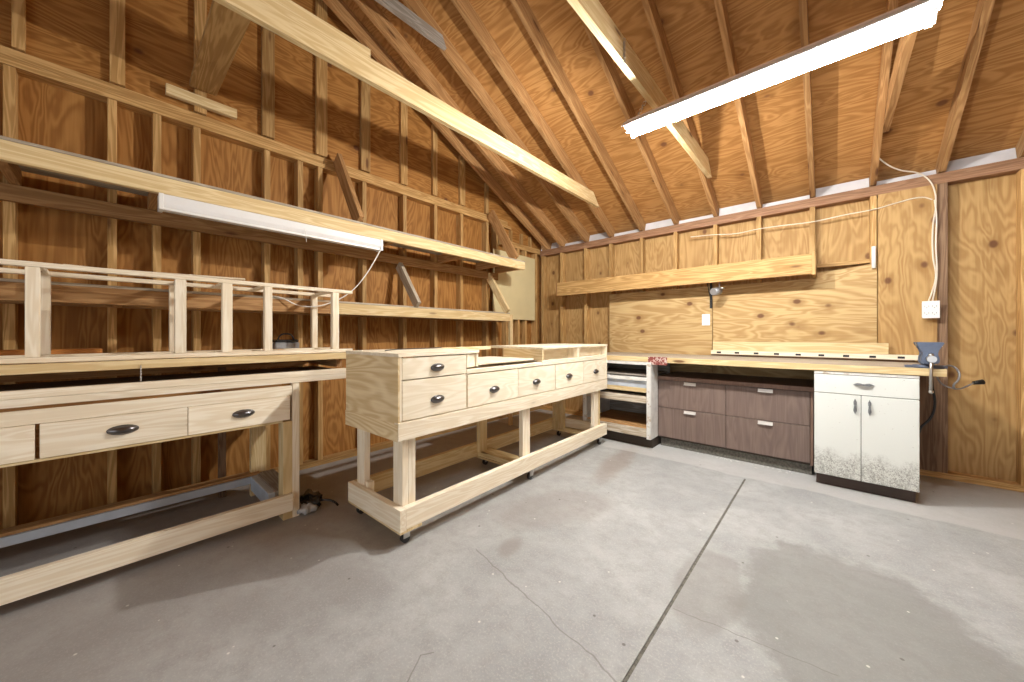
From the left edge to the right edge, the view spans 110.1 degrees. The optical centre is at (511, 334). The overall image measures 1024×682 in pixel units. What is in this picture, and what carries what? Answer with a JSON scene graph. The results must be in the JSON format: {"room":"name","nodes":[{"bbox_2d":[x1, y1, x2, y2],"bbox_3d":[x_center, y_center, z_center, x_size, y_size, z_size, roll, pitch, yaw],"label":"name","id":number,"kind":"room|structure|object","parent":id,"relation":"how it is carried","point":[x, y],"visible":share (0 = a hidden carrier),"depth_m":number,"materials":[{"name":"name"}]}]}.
{"room":"woodworking shop","nodes":[
{"label":"woodworking shop","id":0,"kind":"room"},
{"bbox_2d":[0,0,540,528],"bbox_3d":[-2.043,-1.054,2.758,0.109,4.374,7.500,0,0,42],"label":"wall","id":1,"kind":"structure","parent":0,"point":[89,78],"depth_m":2.60,"materials":[{"name":"brown wood"}]},
{"bbox_2d":[165,83,236,119],"bbox_3d":[-2.176,-1.635,2.522,0.038,0.065,0.380,0,0,42],"label":"cleat","id":2,"kind":"object","parent":1,"relation":"attached to","point":[175,92],"visible":1,"depth_m":2.50,"materials":[{"name":"brown wood"}]},
{"bbox_2d":[0,262,512,425],"bbox_3d":[-1.746,0.171,2.734,0.403,1.923,4.960,0,0,42],"label":"wall shelf","id":3,"kind":"object","parent":1,"relation":"attached to","point":[12,291],"visible":0.86,"depth_m":2.47,"materials":[{"name":"brown wood"}]},
{"bbox_2d":[0,135,524,279],"bbox_3d":[-1.687,-1.157,2.722,0.515,0.880,5.020,0,0,42],"label":"wall shelf","id":4,"kind":"object","parent":1,"relation":"attached to","point":[17,156],"visible":0.91,"depth_m":2.33,"materials":[{"name":"brown wood"}]},
{"bbox_2d":[158,192,382,306],"bbox_3d":[-1.595,-0.503,2.571,0.197,0.597,1.353,0,0,43],"label":"light","id":5,"kind":"object","parent":4,"relation":"attached to","point":[166,203],"visible":0.93,"depth_m":2.40,"materials":[{"name":"white metal"}]},
{"bbox_2d":[163,207,379,250],"bbox_3d":[-1.569,-0.721,2.546,0.054,0.016,1.311,0,0,42],"label":"diffuser","id":6,"kind":"object","parent":5,"relation":"attached to","point":[185,211],"depth_m":2.41,"materials":[{"name":"white plastic"}]},
{"bbox_2d":[493,248,534,319],"bbox_3d":[0.046,-0.670,5.012,0.013,0.917,0.875,0,0,42],"label":"board","id":7,"kind":"object","parent":1,"relation":"attached to","point":[517,288],"visible":0.7,"depth_m":5.07,"materials":[{"name":"beige wood"}]},
{"bbox_2d":[0,409,1023,681],"bbox_3d":[0.136,1.193,0.716,6.150,0.120,7.750,0,0,42],"label":"floor","id":8,"kind":"structure","parent":0,"point":[616,561],"depth_m":1.62,"materials":[{"name":"concrete"}]},
{"bbox_2d":[0,366,345,605],"bbox_3d":[-2.267,0.682,1.613,0.619,0.902,2.792,0,0,42],"label":"bench","id":9,"kind":"object","parent":8,"relation":"on","point":[71,418],"visible":1,"depth_m":1.81,"materials":[{"name":"brown wood"}]},
{"bbox_2d":[0,366,331,390],"bbox_3d":[-2.293,0.256,1.628,0.531,0.018,2.780,0,0,42],"label":"countertop","id":10,"kind":"structure","parent":9,"relation":"on","point":[40,385],"depth_m":2.02,"materials":[{"name":"brown wood"}]},
{"bbox_2d":[0,352,345,497],"bbox_3d":[-2.374,0.629,1.727,0.774,1.008,2.820,0,0,42],"label":"countertop","id":11,"kind":"structure","parent":9,"relation":"on","point":[17,372],"depth_m":2.05,"materials":[{"name":"brown wood"}]},
{"bbox_2d":[0,348,102,355],"bbox_3d":[-2.470,0.102,1.933,0.140,0.048,0.340,0,0,42],"label":"board offcut","id":12,"kind":"object","parent":11,"relation":"on","point":[75,350],"visible":0.55,"depth_m":1.91,"materials":[{"name":"orange wood"}]},
{"bbox_2d":[0,259,352,363],"bbox_3d":[-2.213,-0.111,1.680,0.380,0.466,2.765,0,0,42],"label":"cabinet frame","id":13,"kind":"object","parent":11,"relation":"on","point":[38,276],"visible":0.99,"depth_m":1.90,"materials":[{"name":"brown wood"}]},
{"bbox_2d":[272,333,298,348],"bbox_3d":[-1.751,0.057,2.769,0.100,0.139,0.165,0,0,42],"label":"box","id":14,"kind":"object","parent":11,"relation":"on","point":[276,344],"visible":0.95,"depth_m":2.73,"materials":[{"name":"grey metal"}]},
{"bbox_2d":[297,489,338,514],"bbox_3d":[-1.315,1.085,2.361,0.263,0.094,0.235,0,0,42],"label":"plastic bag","id":15,"kind":"object","parent":8,"relation":"on","point":[310,500],"visible":0.99,"depth_m":2.32,"materials":[{"name":"black plastic"}]},
{"bbox_2d":[345,343,606,542],"bbox_3d":[-0.017,0.616,2.992,0.615,1.032,2.462,0,0,40],"label":"bench","id":16,"kind":"object","parent":8,"relation":"on","point":[390,396],"visible":1,"depth_m":2.26,"materials":[{"name":"brown wood"}]},
{"bbox_2d":[385,347,441,350],"bbox_3d":[-0.677,0.096,2.437,0.082,0.007,0.593,0,0,24],"label":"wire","id":17,"kind":"object","parent":16,"relation":"on","point":[434,347],"visible":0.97,"depth_m":2.45,"materials":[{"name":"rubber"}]},
{"bbox_2d":[583,360,669,447],"bbox_3d":[1.285,0.703,3.992,0.757,0.860,0.634,0,0,42],"label":"open shelf unit","id":18,"kind":"object","parent":8,"relation":"on","point":[629,406],"visible":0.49,"depth_m":3.75,"materials":[{"name":"white paint"}]},
{"bbox_2d":[658,371,814,474],"bbox_3d":[2.144,0.775,3.470,1.217,0.716,0.636,0,0,42],"label":"drawer unit","id":19,"kind":"object","parent":8,"relation":"on","point":[766,421],"visible":0.9,"depth_m":3.19,"materials":[{"name":"brown laminate"}]},
{"bbox_2d":[712,456,791,473],"bbox_3d":[2.026,1.129,3.141,0.757,0.007,0.112,0,0,42],"label":"flakes","id":20,"kind":"object","parent":8,"relation":"on","point":[712,456],"visible":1,"depth_m":3.10,"materials":[{"name":"paint"}]},
{"bbox_2d":[814,370,919,502],"bbox_3d":[2.742,0.704,2.820,0.532,0.859,0.800,0,0,42],"label":"base cabinet","id":21,"kind":"object","parent":8,"relation":"on","point":[867,425],"visible":0.97,"depth_m":2.53,"materials":[{"name":"white paint"}]},
{"bbox_2d":[607,350,946,376],"bbox_3d":[2.048,0.217,3.461,2.653,0.105,0.794,0,0,42],"label":"countertop","id":22,"kind":"structure","parent":21,"relation":"on","point":[879,367],"depth_m":3.05,"materials":[{"name":"brown wood"}]},
{"bbox_2d":[648,357,666,365],"bbox_3d":[1.415,0.256,3.485,0.180,0.078,0.011,0,0,42],"label":"plate","id":23,"kind":"object","parent":22,"relation":"attached to","point":[654,360],"visible":1,"depth_m":3.47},
{"bbox_2d":[713,341,888,353],"bbox_3d":[2.635,0.117,3.397,1.295,0.092,0.038,0,0,42],"label":"board","id":24,"kind":"object","parent":22,"relation":"on","point":[813,347],"visible":1,"depth_m":3.30,"materials":[{"name":"brown wood"}]},
{"bbox_2d":[904,342,947,393],"bbox_3d":[2.784,0.216,2.382,0.184,0.332,0.210,0,0,9],"label":"bench vise","id":25,"kind":"object","parent":22,"relation":"on","point":[928,357],"visible":1,"depth_m":2.34,"materials":[{"name":"blue metal"}]},
{"bbox_2d":[920,384,936,432],"bbox_3d":[2.820,0.473,2.428,0.052,0.404,0.082,0,0,-2],"label":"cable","id":26,"kind":"object","parent":22,"relation":"hanging from","point":[934,394],"visible":0.7,"depth_m":2.41,"materials":[{"name":"black rubber"}]},
{"bbox_2d":[943,365,960,389],"bbox_3d":[2.928,0.281,2.386,0.042,0.161,0.121,0,0,23],"label":"air hose","id":27,"kind":"object","parent":22,"relation":"hanging from","point":[956,368],"visible":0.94,"depth_m":2.35,"materials":[{"name":"grey rubber"}]},
{"bbox_2d":[936,376,984,389],"bbox_3d":[2.980,0.319,2.377,0.221,0.091,0.057,0,0,25],"label":"lead","id":28,"kind":"object","parent":22,"relation":"attached to","point":[977,382],"visible":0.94,"depth_m":2.36,"materials":[{"name":"grey rubber"}]},
{"bbox_2d":[214,0,1023,250],"bbox_3d":[0.201,-2.149,0.759,6.150,2.164,8.100,0,0,42],"label":"ceiling","id":29,"kind":"structure","parent":0,"point":[536,97],"depth_m":2.91,"materials":[{"name":"brown wood"}]},
{"bbox_2d":[189,0,250,95],"bbox_3d":[-1.755,-1.667,2.123,1.158,0.166,0.145,0,0,43],"label":"brace","id":30,"kind":"object","parent":29,"relation":"attached to","point":[225,29],"visible":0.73,"depth_m":2.04,"materials":[{"name":"brown wood"}]},
{"bbox_2d":[621,0,942,138],"bbox_3d":[1.198,-1.525,1.873,1.413,0.304,0.550,0,0,42],"label":"light","id":31,"kind":"object","parent":29,"relation":"hanging from","point":[913,16],"visible":0.91,"depth_m":1.85,"materials":[{"name":"white plastic"}]},
{"bbox_2d":[879,158,937,300],"bbox_3d":[3.083,-0.918,2.859,0.540,1.305,0.131,0,0,-5],"label":"power cable","id":32,"kind":"object","parent":29,"relation":"hanging from","point":[880,159],"visible":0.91,"depth_m":2.83,"materials":[{"name":"white plastic"}]},
{"bbox_2d":[539,157,1023,492],"bbox_3d":[2.669,-0.077,3.529,6.090,2.420,0.109,0,0,42],"label":"wall","id":33,"kind":"structure","parent":0,"point":[980,209],"depth_m":2.83,"materials":[{"name":"brown wood"}]},
{"bbox_2d":[610,286,712,372],"bbox_3d":[1.729,0.153,4.289,1.202,1.360,0.013,0,0,42],"label":"plywood panel","id":34,"kind":"object","parent":33,"relation":"attached to","point":[660,321],"visible":0.58,"depth_m":4.22,"materials":[{"name":"brown wood"}]},
{"bbox_2d":[702,314,709,324],"bbox_3d":[2.125,-0.164,3.922,0.078,0.123,0.008,0,0,42],"label":"outlet plate","id":35,"kind":"object","parent":34,"relation":"attached to","point":[705,317],"visible":1,"depth_m":3.92,"materials":[{"name":"white plastic"}]},
{"bbox_2d":[707,283,711,307],"bbox_3d":[2.092,-0.426,3.811,0.023,0.279,0.214,0,0,42],"label":"shelf bracket","id":36,"kind":"object","parent":34,"relation":"attached to","point":[710,295],"visible":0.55,"depth_m":3.88,"materials":[{"name":"black metal"}]},
{"bbox_2d":[556,251,816,296],"bbox_3d":[1.715,-0.629,4.136,2.742,0.205,0.258,0,0,42],"label":"wall shelf","id":37,"kind":"object","parent":33,"relation":"attached to","point":[805,264],"visible":1,"depth_m":3.74,"materials":[{"name":"brown wood"}]},
{"bbox_2d":[710,282,724,294],"bbox_3d":[2.113,-0.486,3.680,0.097,0.159,0.113,0,0,-24],"label":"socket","id":38,"kind":"object","parent":37,"relation":"hanging from","point":[714,291],"visible":0.9,"depth_m":3.67,"materials":[{"name":"metal"}]},
{"bbox_2d":[713,263,876,379],"bbox_3d":[2.648,0.111,3.470,1.248,1.445,0.013,0,0,42],"label":"plywood panel","id":39,"kind":"object","parent":33,"relation":"attached to","point":[836,306],"visible":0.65,"depth_m":3.40,"materials":[{"name":"brown wood"}]},
{"bbox_2d":[691,197,931,236],"bbox_3d":[2.678,-1.080,3.439,1.783,0.064,0.020,0,0,42],"label":"cable","id":40,"kind":"object","parent":33,"relation":"attached to","point":[915,197],"visible":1,"depth_m":3.30,"materials":[{"name":"white plastic"}]},
{"bbox_2d":[871,246,875,267],"bbox_3d":[3.080,-0.659,3.048,0.028,0.185,0.028,0,0,42],"label":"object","id":41,"kind":"object","parent":33,"relation":"attached to","point":[873,248],"visible":1,"depth_m":3.04,"materials":[{"name":"white plastic"}]},
{"bbox_2d":[878,184,936,364],"bbox_3d":[3.240,-0.464,2.942,0.330,1.454,0.013,0,0,42],"label":"plywood panel","id":42,"kind":"object","parent":33,"relation":"attached to","point":[906,272],"visible":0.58,"depth_m":2.94,"materials":[{"name":"brown wood"}]},
{"bbox_2d":[922,301,939,317],"bbox_3d":[3.311,-0.198,2.834,0.091,0.134,0.053,0,0,42],"label":"junction box","id":43,"kind":"object","parent":42,"relation":"attached to","point":[930,309],"visible":1,"depth_m":2.81,"materials":[{"name":"white plastic"}]},
{"bbox_2d":[919,376,936,471],"bbox_3d":[3.242,0.675,2.941,0.327,0.820,0.013,0,0,42],"label":"plywood panel","id":44,"kind":"object","parent":33,"relation":"attached to","point":[928,435],"visible":0.24,"depth_m":2.86,"materials":[{"name":"brown wood"}]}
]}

